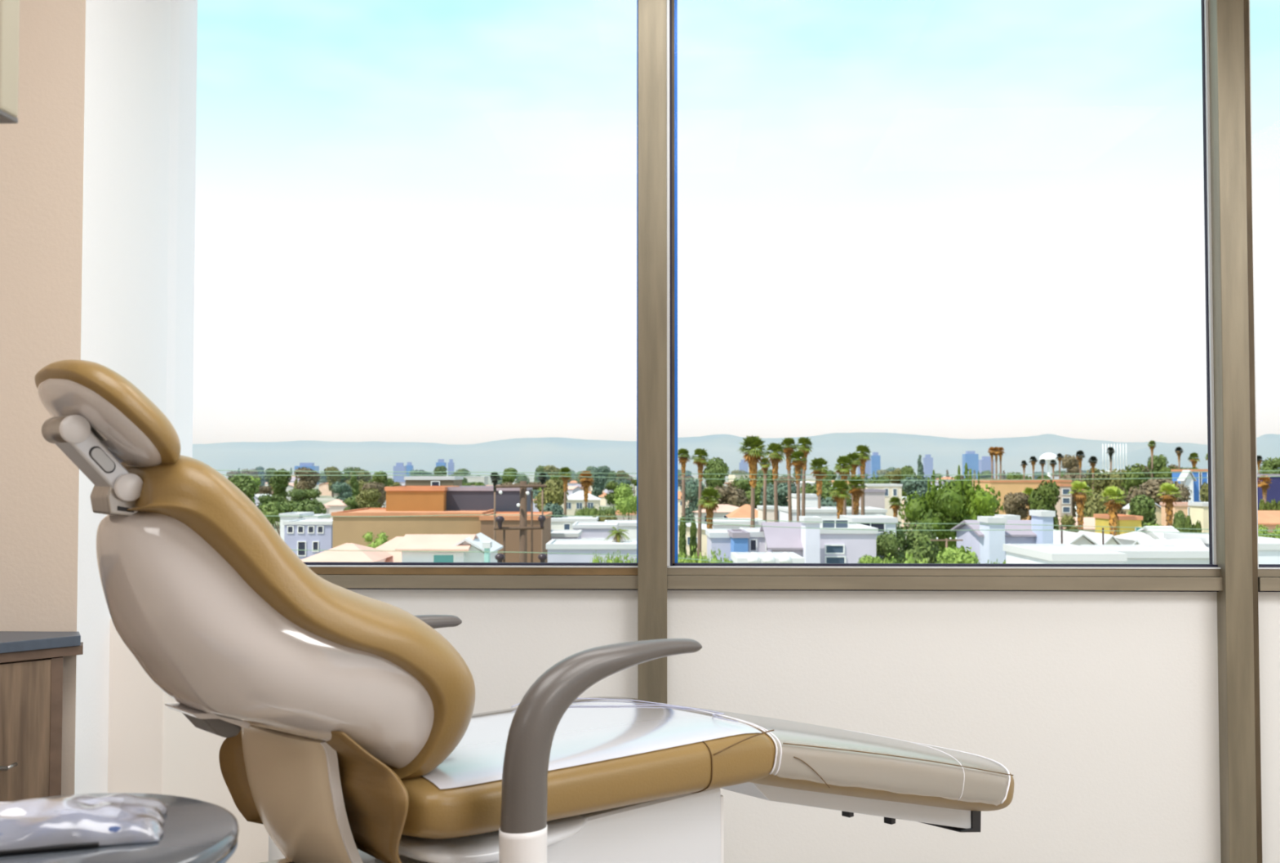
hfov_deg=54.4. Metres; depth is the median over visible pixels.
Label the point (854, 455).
palm tree
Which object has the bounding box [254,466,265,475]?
tree
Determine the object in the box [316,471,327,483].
tree
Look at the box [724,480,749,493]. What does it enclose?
tree
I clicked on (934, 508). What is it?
tree
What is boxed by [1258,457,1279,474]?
tree
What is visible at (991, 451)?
palm tree
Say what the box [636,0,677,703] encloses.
window mullion
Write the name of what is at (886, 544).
tree
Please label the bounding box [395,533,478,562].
house
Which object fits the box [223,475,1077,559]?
ground
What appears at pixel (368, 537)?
tree
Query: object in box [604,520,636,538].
house
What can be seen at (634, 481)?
tree
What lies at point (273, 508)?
tree
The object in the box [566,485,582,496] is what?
house
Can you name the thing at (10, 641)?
countertop
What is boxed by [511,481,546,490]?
tree
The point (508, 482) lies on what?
tree
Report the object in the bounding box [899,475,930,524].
tree
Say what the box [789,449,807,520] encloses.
palm tree
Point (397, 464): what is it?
plant
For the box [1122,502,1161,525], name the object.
house
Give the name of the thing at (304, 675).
backrest cushion
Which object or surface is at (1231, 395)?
window mullion
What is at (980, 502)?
tree
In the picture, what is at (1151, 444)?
palm tree
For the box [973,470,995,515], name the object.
tree
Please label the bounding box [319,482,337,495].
house
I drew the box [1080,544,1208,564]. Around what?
block
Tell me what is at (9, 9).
monitor
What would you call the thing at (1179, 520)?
tree
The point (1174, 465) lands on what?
tree
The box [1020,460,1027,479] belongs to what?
palm tree
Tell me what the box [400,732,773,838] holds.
seat cushion
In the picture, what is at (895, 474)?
tree
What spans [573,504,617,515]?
tree
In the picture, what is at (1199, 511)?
house
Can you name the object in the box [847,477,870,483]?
tree
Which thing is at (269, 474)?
tree
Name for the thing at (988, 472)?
tree
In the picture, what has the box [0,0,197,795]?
wall partition
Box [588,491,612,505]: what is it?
house
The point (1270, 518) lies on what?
house
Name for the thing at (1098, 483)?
tree
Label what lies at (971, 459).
office tower
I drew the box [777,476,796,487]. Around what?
tree
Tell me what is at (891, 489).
house
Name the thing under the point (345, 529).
building
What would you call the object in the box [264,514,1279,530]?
power line
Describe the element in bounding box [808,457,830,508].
palm tree
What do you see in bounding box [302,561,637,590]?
window sill
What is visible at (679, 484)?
tree
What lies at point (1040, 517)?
chimney tower
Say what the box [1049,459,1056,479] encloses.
palm tree
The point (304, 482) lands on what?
tree
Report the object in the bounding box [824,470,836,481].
tree
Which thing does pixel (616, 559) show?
hedge
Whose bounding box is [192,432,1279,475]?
hills
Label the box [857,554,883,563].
tree
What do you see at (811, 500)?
house
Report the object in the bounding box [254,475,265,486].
tree
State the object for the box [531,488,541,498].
tree
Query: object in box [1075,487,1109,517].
tree
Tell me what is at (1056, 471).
tree
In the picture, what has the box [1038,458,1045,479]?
palm tree
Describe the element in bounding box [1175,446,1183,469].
palm tree
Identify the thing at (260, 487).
tree
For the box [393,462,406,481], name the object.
office tower
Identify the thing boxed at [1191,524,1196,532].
tree
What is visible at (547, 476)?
tree
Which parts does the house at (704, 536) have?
pane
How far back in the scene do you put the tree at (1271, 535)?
109.82 m
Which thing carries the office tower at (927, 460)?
on the ground
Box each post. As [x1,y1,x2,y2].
[1060,524,1062,543]
[1102,527,1104,544]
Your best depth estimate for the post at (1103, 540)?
124.91 m
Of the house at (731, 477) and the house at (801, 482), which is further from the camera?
the house at (731, 477)
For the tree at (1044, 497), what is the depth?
183.89 m
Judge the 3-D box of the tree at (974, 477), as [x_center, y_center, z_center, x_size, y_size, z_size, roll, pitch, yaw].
[330.630,46.472,1229.780,6.975,18.197,7.038,1,-2,-28]
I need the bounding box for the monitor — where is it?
[0,0,19,124]
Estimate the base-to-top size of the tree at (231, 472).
16.778 m
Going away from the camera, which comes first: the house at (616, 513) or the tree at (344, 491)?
the house at (616, 513)
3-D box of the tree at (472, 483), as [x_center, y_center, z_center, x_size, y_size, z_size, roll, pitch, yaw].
[-102.706,36.036,773.451,10.042,9.858,9.750,-1,-2,17]
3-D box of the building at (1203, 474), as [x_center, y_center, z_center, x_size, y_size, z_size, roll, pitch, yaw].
[114.026,16.070,255.738,5.177,16.635,10.300,0,-2,0]
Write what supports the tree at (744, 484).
on the ground
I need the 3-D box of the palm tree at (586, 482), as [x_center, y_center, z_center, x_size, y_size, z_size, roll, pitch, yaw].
[-10.455,15.700,239.892,3.732,16.361,3.751,0,-2,2]
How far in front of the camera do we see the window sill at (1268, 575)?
3.68 m
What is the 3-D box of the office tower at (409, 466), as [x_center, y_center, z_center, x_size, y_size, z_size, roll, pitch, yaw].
[-289.714,52.339,1563.247,8.914,27.773,7.131,0,-2,0]
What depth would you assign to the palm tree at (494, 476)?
129.82 m
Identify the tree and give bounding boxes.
[226,471,239,478]
[227,472,258,502]
[240,468,257,475]
[246,475,261,504]
[250,475,261,482]
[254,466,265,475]
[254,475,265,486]
[254,485,263,493]
[257,493,288,527]
[257,500,326,535]
[260,485,271,494]
[264,467,277,493]
[268,468,292,498]
[285,488,321,502]
[290,477,297,497]
[293,466,320,490]
[301,497,321,509]
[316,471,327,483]
[324,466,332,496]
[324,466,342,497]
[330,481,352,501]
[340,472,350,483]
[342,466,364,477]
[342,496,360,510]
[345,469,371,483]
[349,471,359,506]
[355,487,381,508]
[358,480,367,492]
[361,480,386,507]
[362,530,388,547]
[368,478,395,486]
[371,470,387,486]
[386,481,400,486]
[408,469,432,475]
[432,465,447,475]
[450,468,471,475]
[462,477,468,484]
[462,482,471,485]
[468,481,484,484]
[472,482,485,485]
[488,472,500,541]
[496,475,502,484]
[500,481,514,484]
[501,467,517,483]
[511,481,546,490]
[513,473,529,483]
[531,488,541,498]
[533,469,537,482]
[533,477,568,511]
[535,465,545,476]
[537,471,547,552]
[537,471,550,482]
[543,464,560,476]
[543,502,564,517]
[550,474,563,482]
[559,466,573,515]
[568,469,575,478]
[572,471,582,481]
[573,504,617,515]
[575,469,591,486]
[577,471,594,508]
[586,466,594,471]
[589,466,606,497]
[592,513,617,521]
[596,465,610,490]
[603,526,631,542]
[604,478,631,488]
[604,480,634,506]
[608,471,617,479]
[613,482,636,519]
[616,470,629,479]
[631,479,636,495]
[677,448,691,519]
[677,475,693,487]
[678,515,686,558]
[679,469,692,477]
[680,477,705,523]
[688,519,697,558]
[691,448,708,559]
[696,487,721,528]
[702,457,729,488]
[711,484,751,506]
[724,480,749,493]
[727,469,747,480]
[731,475,773,508]
[737,435,767,527]
[756,468,779,482]
[759,481,800,506]
[760,457,771,521]
[764,442,786,521]
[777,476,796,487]
[779,437,797,520]
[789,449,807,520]
[792,466,802,480]
[795,436,813,515]
[800,482,822,493]
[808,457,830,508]
[812,484,851,506]
[815,477,831,487]
[821,497,836,506]
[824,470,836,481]
[827,479,851,519]
[833,455,854,515]
[846,475,866,515]
[847,452,862,515]
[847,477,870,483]
[853,444,871,515]
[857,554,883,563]
[866,475,891,483]
[875,469,888,477]
[875,530,906,563]
[883,467,902,484]
[886,466,896,471]
[888,496,901,525]
[896,520,941,563]
[897,469,968,555]
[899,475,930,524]
[900,465,922,479]
[902,488,907,496]
[916,454,925,481]
[924,475,931,484]
[930,473,942,481]
[936,544,980,563]
[937,462,1004,526]
[953,475,964,481]
[972,469,976,486]
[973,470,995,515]
[979,470,994,479]
[986,446,995,479]
[993,446,1000,479]
[997,446,1004,479]
[1002,470,1006,479]
[1002,492,1029,519]
[1005,471,1031,479]
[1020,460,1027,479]
[1022,487,1034,519]
[1027,480,1060,529]
[1029,455,1037,479]
[1031,471,1047,479]
[1036,475,1050,479]
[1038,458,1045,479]
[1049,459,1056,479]
[1054,470,1066,473]
[1055,453,1063,479]
[1058,514,1079,532]
[1060,453,1082,475]
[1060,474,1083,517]
[1069,480,1094,529]
[1075,449,1085,482]
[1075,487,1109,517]
[1081,467,1127,509]
[1088,455,1097,489]
[1101,484,1126,535]
[1106,446,1115,472]
[1106,485,1147,514]
[1118,462,1175,511]
[1126,478,1180,506]
[1128,493,1158,527]
[1136,465,1151,477]
[1143,522,1161,526]
[1146,453,1170,477]
[1147,440,1156,479]
[1156,482,1182,525]
[1168,463,1177,469]
[1170,484,1192,502]
[1172,510,1186,532]
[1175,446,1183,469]
[1176,466,1199,469]
[1184,515,1191,532]
[1186,452,1199,468]
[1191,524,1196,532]
[1195,520,1201,532]
[1199,481,1208,502]
[1257,455,1263,474]
[1257,475,1272,502]
[1257,524,1279,538]
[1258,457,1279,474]
[1258,498,1266,510]
[1265,501,1271,510]
[1271,498,1277,510]
[1276,500,1279,510]
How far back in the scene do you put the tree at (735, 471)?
1048.16 m
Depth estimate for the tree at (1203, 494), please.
209.29 m
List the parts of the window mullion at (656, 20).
frame, blue frame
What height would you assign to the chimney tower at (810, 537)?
12.351 m
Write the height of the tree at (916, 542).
11.564 m
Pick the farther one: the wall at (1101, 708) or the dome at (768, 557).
the dome at (768, 557)
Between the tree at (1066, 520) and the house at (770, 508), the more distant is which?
the house at (770, 508)
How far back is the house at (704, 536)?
239.83 m
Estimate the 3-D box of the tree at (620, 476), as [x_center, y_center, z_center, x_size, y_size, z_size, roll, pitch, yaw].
[-12.020,34.895,850.248,9.598,17.060,9.730,0,-2,6]
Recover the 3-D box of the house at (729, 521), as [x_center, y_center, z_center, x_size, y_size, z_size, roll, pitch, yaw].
[11.914,16.056,154.841,6.471,10.209,10.300,0,-2,0]
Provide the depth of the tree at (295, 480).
515.59 m
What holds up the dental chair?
on the floor
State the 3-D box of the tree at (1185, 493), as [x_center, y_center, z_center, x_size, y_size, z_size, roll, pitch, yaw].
[95.722,16.254,220.143,4.898,14.013,6.032,0,-2,-8]
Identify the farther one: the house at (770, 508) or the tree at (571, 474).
the tree at (571, 474)
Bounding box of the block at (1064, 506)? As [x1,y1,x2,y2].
[1043,483,1072,517]
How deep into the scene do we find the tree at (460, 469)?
962.08 m
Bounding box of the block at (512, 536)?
[479,511,552,562]
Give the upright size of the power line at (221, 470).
0.514 m
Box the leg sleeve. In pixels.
[663,702,1010,804]
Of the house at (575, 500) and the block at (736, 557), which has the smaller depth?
the block at (736, 557)
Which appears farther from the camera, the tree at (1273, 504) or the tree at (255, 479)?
the tree at (255, 479)
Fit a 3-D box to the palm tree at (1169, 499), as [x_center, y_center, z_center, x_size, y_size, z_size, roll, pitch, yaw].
[68.098,13.890,159.548,3.328,14.839,3.320,0,-2,2]
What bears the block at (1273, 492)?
on the ground
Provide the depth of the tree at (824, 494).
241.83 m
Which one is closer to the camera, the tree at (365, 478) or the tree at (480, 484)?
the tree at (480, 484)
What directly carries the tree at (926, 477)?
on the ground
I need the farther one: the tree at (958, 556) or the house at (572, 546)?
the house at (572, 546)
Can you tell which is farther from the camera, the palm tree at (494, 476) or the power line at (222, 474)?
the palm tree at (494, 476)
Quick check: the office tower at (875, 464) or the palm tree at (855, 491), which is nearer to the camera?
the palm tree at (855, 491)
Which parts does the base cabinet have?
handle, door, rail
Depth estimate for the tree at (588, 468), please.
1104.11 m
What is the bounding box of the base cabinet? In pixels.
[0,641,83,801]
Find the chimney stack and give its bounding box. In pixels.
[482,541,492,562]
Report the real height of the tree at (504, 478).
18.426 m
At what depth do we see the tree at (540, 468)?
810.75 m
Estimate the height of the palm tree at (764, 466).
18.156 m
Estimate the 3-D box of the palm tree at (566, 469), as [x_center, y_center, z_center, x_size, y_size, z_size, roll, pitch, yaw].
[-13.735,14.994,229.802,3.086,17.128,3.005,0,-2,2]
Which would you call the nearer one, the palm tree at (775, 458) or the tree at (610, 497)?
the palm tree at (775, 458)
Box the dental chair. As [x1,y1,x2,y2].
[34,359,1014,862]
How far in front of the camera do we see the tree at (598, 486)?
517.49 m
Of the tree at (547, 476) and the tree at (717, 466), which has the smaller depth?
the tree at (717, 466)
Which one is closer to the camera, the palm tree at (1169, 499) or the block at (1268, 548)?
the block at (1268, 548)
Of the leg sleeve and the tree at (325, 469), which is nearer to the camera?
the leg sleeve
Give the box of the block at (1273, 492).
[1257,474,1279,510]
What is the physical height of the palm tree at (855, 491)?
15.745 m
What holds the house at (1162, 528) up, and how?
on the ground
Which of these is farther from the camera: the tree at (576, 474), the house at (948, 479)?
the tree at (576, 474)
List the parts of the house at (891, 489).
pane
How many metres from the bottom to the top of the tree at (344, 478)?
15.337 m
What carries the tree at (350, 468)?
on the ground
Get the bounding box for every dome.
[747,551,759,563]
[762,551,774,563]
[778,551,791,563]
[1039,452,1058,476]
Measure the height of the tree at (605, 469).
19.586 m
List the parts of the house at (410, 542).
pane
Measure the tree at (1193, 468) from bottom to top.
17.426 m
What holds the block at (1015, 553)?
on the ground
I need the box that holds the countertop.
[0,631,80,653]
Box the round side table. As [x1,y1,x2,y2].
[0,792,239,862]
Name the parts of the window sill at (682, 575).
rail, rail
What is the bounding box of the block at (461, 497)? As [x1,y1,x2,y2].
[446,485,532,511]
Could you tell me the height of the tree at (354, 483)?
16.595 m
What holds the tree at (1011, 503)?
on the ground
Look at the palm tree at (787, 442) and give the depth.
164.63 m
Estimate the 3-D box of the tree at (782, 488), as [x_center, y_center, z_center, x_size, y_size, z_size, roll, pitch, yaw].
[38.504,20.402,338.952,12.162,13.321,12.902,2,-2,-43]
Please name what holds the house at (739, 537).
on the ground
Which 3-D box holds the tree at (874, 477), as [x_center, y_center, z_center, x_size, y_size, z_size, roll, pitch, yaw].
[81.293,22.262,419.958,10.016,14.790,10.625,0,-2,1]
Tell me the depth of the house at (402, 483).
792.84 m
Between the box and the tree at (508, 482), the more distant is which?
the tree at (508, 482)
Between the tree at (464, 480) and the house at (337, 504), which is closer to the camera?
the house at (337, 504)
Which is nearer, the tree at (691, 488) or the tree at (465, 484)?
the tree at (691, 488)
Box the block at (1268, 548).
[1163,532,1279,564]
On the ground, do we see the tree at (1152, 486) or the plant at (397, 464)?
the tree at (1152, 486)
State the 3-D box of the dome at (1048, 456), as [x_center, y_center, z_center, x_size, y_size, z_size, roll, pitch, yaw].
[289.143,29.539,879.594,13.000,29.200,13.000,0,-2,2]
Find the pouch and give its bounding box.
[0,793,168,854]
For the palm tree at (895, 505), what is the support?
on the ground
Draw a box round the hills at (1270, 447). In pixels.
[1080,438,1279,472]
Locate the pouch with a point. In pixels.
(73, 821)
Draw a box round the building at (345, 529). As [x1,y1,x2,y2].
[331,507,493,547]
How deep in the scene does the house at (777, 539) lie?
107.55 m
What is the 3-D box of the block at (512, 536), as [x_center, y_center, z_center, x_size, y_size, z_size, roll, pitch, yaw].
[-14.066,15.110,142.822,6.984,11.332,14.300,0,-2,0]
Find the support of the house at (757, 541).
on the ground
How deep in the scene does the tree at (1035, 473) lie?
1348.66 m
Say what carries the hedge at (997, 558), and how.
on the ground
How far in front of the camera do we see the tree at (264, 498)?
359.33 m
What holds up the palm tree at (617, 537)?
on the ground
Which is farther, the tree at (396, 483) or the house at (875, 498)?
the tree at (396, 483)
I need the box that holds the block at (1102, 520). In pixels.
[1093,513,1142,535]
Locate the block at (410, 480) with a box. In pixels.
[404,475,463,485]
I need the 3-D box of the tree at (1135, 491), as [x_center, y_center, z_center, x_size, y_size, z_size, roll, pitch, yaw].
[94.612,17.095,239.737,9.489,13.586,6.624,0,-2,-7]
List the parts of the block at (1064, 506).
pane, pane, pane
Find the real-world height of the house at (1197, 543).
10.725 m
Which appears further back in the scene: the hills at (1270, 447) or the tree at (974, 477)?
the hills at (1270, 447)
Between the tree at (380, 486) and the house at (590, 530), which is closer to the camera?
the house at (590, 530)
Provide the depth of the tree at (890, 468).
1371.74 m
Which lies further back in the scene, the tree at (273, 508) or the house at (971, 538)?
the tree at (273, 508)
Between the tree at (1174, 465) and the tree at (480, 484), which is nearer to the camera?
the tree at (1174, 465)
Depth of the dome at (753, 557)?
83.68 m
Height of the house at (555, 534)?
8.753 m
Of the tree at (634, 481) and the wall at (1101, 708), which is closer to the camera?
the wall at (1101, 708)
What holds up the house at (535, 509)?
on the ground
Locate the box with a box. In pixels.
[994,514,1020,519]
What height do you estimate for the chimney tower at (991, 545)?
12.273 m
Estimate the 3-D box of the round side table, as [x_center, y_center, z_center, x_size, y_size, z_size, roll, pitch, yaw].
[-0.571,0.815,1.187,0.350,0.847,0.350,-2,-3,45]
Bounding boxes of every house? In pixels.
[253,493,271,511]
[279,511,314,540]
[283,518,333,559]
[285,482,294,501]
[287,476,300,482]
[300,513,331,518]
[301,542,392,562]
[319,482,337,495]
[321,504,330,513]
[324,498,349,518]
[374,536,404,562]
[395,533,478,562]
[397,481,405,485]
[452,532,502,562]
[463,475,488,484]
[533,498,538,511]
[546,538,636,562]
[551,515,599,529]
[551,529,582,539]
[561,490,600,515]
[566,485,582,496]
[567,480,577,485]
[572,521,617,538]
[574,484,591,491]
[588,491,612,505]
[604,479,615,493]
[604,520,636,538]
[615,510,636,519]
[677,491,687,517]
[677,522,706,555]
[680,504,739,524]
[705,528,730,562]
[711,517,765,528]
[725,504,757,517]
[727,528,750,560]
[728,474,750,483]
[738,527,767,551]
[756,505,779,521]
[759,521,803,556]
[778,506,887,521]
[791,493,817,506]
[793,480,815,487]
[819,519,878,563]
[840,515,897,558]
[858,488,885,508]
[859,483,902,548]
[902,496,915,532]
[935,476,954,481]
[950,520,1036,562]
[1053,528,1098,545]
[1057,517,1095,532]
[1078,530,1122,544]
[1114,531,1153,544]
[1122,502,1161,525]
[1132,538,1208,548]
[1137,525,1179,538]
[1160,502,1189,525]
[1187,502,1208,532]
[1257,510,1279,533]
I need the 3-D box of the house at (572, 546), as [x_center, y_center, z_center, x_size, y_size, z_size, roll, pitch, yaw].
[-4.000,15.077,115.850,8.940,9.672,8.300,0,-2,0]
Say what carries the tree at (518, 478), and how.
on the ground
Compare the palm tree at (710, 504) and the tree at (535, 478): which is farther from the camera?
the tree at (535, 478)
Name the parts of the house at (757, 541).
pane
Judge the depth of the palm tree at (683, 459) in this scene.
174.65 m
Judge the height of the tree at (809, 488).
13.221 m
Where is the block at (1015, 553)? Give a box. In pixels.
[1003,543,1127,564]
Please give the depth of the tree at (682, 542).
119.72 m
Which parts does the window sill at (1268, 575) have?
rail, rail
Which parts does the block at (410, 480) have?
pane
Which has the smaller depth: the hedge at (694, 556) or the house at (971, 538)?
the hedge at (694, 556)
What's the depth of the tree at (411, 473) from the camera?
913.11 m
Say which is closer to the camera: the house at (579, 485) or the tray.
the tray
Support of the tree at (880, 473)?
on the ground
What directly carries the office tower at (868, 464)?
on the ground
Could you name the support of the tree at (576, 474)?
on the ground
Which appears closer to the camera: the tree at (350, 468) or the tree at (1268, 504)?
the tree at (1268, 504)
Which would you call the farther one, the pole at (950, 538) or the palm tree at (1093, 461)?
the palm tree at (1093, 461)
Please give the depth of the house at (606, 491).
764.80 m
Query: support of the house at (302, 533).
on the ground
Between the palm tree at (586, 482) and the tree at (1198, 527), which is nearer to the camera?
the tree at (1198, 527)
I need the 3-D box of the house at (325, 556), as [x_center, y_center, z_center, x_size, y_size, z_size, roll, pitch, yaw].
[-23.940,14.333,102.333,6.220,10.295,9.900,0,-2,0]
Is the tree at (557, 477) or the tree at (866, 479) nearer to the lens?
the tree at (866, 479)
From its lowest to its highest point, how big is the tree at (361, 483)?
11.452 m
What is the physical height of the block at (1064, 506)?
13.636 m
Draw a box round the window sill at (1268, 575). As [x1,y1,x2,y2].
[1257,564,1279,591]
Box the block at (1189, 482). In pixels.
[1177,470,1196,502]
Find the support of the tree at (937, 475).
on the ground
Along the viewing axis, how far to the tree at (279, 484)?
522.82 m
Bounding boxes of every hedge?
[591,549,636,562]
[677,544,733,562]
[880,551,955,563]
[987,558,1005,563]
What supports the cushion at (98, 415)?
on the dental chair
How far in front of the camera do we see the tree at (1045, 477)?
569.18 m
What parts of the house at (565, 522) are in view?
pane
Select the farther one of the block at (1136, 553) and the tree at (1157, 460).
the tree at (1157, 460)
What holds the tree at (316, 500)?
on the ground
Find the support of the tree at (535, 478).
on the ground
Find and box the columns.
[1100,444,1126,472]
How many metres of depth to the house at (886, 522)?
117.95 m
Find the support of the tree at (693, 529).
on the ground
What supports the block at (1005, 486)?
on the ground
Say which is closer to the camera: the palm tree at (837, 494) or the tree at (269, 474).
the palm tree at (837, 494)
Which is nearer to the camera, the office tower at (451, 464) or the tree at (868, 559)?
the tree at (868, 559)
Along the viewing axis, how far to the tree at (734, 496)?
326.45 m
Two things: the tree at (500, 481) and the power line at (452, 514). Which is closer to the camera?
the power line at (452, 514)
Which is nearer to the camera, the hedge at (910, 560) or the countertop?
the countertop
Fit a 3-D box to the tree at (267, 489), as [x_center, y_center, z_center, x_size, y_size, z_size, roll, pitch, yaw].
[-183.494,30.931,606.208,8.674,9.362,10.494,-1,-2,20]
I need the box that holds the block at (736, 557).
[730,551,804,563]
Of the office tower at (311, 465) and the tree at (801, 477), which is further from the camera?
the office tower at (311, 465)
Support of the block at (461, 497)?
on the ground
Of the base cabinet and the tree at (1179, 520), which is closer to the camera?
the base cabinet
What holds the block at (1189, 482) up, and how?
on the ground
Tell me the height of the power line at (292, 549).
1.093 m
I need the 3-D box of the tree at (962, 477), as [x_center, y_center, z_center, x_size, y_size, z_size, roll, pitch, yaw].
[195.067,33.297,760.551,7.935,14.512,6.767,2,-3,-45]
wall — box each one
[107,617,268,862]
[268,589,1279,862]
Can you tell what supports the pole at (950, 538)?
on the ground
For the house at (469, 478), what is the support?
on the ground
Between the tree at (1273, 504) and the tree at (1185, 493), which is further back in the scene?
the tree at (1185, 493)
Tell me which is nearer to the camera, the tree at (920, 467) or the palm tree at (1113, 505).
the palm tree at (1113, 505)
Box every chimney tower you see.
[799,515,822,563]
[977,515,1007,563]
[1029,510,1055,543]
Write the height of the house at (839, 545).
12.070 m
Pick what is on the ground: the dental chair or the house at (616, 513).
the house at (616, 513)
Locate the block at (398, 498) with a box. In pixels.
[384,485,459,511]
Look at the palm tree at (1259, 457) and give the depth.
329.66 m
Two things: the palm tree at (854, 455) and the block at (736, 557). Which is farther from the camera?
the palm tree at (854, 455)
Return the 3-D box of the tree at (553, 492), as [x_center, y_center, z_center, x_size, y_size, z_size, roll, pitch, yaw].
[-16.976,16.421,239.821,6.775,14.937,6.898,1,-2,-23]
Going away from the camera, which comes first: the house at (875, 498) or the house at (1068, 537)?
the house at (1068, 537)
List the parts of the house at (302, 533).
pane, pane, pane, pane, pane, pane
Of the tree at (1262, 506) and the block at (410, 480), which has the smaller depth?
the tree at (1262, 506)
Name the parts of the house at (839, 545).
pane, pane, pane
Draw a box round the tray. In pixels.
[0,840,100,854]
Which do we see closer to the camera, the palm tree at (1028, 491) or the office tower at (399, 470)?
the palm tree at (1028, 491)
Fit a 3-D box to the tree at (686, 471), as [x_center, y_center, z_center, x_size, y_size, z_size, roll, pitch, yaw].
[47.117,48.446,1289.321,15.638,18.061,19.257,1,-2,-16]
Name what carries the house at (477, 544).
on the ground
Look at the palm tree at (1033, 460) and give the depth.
329.66 m
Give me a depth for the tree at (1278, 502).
149.86 m
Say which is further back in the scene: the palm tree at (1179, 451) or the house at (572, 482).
the house at (572, 482)
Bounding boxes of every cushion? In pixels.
[34,359,180,463]
[124,454,475,779]
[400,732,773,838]
[748,728,1014,810]
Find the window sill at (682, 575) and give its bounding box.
[666,562,1222,591]
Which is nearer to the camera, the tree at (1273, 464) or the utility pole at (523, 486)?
the utility pole at (523, 486)
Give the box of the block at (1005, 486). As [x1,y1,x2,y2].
[972,479,1071,519]
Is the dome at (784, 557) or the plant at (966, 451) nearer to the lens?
the dome at (784, 557)
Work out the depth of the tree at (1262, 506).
149.75 m
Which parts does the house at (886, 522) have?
pane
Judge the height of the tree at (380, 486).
12.843 m
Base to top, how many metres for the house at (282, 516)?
9.922 m
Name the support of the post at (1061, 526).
on the ground
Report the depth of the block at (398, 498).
149.94 m
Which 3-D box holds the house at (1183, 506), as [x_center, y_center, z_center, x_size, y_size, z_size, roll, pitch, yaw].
[83.709,16.673,192.324,4.426,11.374,5.300,0,-2,0]
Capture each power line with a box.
[221,470,1279,475]
[222,474,1279,480]
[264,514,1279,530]
[292,549,733,563]
[677,520,1279,535]
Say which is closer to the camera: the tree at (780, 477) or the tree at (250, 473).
the tree at (780, 477)
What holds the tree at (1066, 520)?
on the ground
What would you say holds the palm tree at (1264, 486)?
on the ground
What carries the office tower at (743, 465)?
on the ground
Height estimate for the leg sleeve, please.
0.296 m
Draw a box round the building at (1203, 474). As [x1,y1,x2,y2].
[1171,469,1208,502]
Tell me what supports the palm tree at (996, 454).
on the ground
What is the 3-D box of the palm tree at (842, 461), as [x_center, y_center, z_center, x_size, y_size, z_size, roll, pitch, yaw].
[24.601,11.895,149.693,2.969,18.202,3.020,0,-2,2]
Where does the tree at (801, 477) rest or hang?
on the ground
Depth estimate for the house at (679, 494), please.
426.19 m
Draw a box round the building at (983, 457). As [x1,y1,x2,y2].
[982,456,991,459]
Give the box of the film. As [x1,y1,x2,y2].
[422,696,762,789]
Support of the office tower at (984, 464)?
on the ground
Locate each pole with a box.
[493,480,546,562]
[929,537,963,549]
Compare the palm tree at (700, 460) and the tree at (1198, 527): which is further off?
the palm tree at (700, 460)
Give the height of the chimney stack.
10.568 m
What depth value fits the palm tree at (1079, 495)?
169.65 m
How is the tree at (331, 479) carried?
on the ground
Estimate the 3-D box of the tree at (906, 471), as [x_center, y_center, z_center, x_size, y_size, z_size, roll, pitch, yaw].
[91.306,20.473,419.445,8.453,18.334,6.986,2,-2,-42]
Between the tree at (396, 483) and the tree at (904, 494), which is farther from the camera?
the tree at (396, 483)
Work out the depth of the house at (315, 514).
190.16 m
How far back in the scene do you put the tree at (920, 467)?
479.18 m
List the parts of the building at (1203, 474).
pane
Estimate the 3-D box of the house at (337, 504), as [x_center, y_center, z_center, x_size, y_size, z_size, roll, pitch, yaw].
[-103.320,26.441,424.890,7.860,6.725,10.900,0,-2,0]
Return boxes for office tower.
[294,462,319,484]
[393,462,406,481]
[405,462,413,475]
[435,458,446,471]
[448,458,454,475]
[738,459,747,472]
[857,453,870,478]
[870,452,880,479]
[923,454,933,478]
[962,450,978,479]
[978,456,994,477]
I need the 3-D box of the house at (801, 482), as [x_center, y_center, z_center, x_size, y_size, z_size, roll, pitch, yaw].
[115.373,39.636,876.484,17.012,9.235,11.528,0,-2,3]
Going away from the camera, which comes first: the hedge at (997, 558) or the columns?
the hedge at (997, 558)
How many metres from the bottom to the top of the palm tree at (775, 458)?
19.983 m
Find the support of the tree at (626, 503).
on the ground
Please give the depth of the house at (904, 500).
329.74 m
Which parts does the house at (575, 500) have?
pane, pane, pane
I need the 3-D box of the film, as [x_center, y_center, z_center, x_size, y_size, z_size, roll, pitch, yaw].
[-0.173,0.514,2.121,0.684,0.038,0.436,2,-3,-43]
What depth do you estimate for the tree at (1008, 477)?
418.77 m

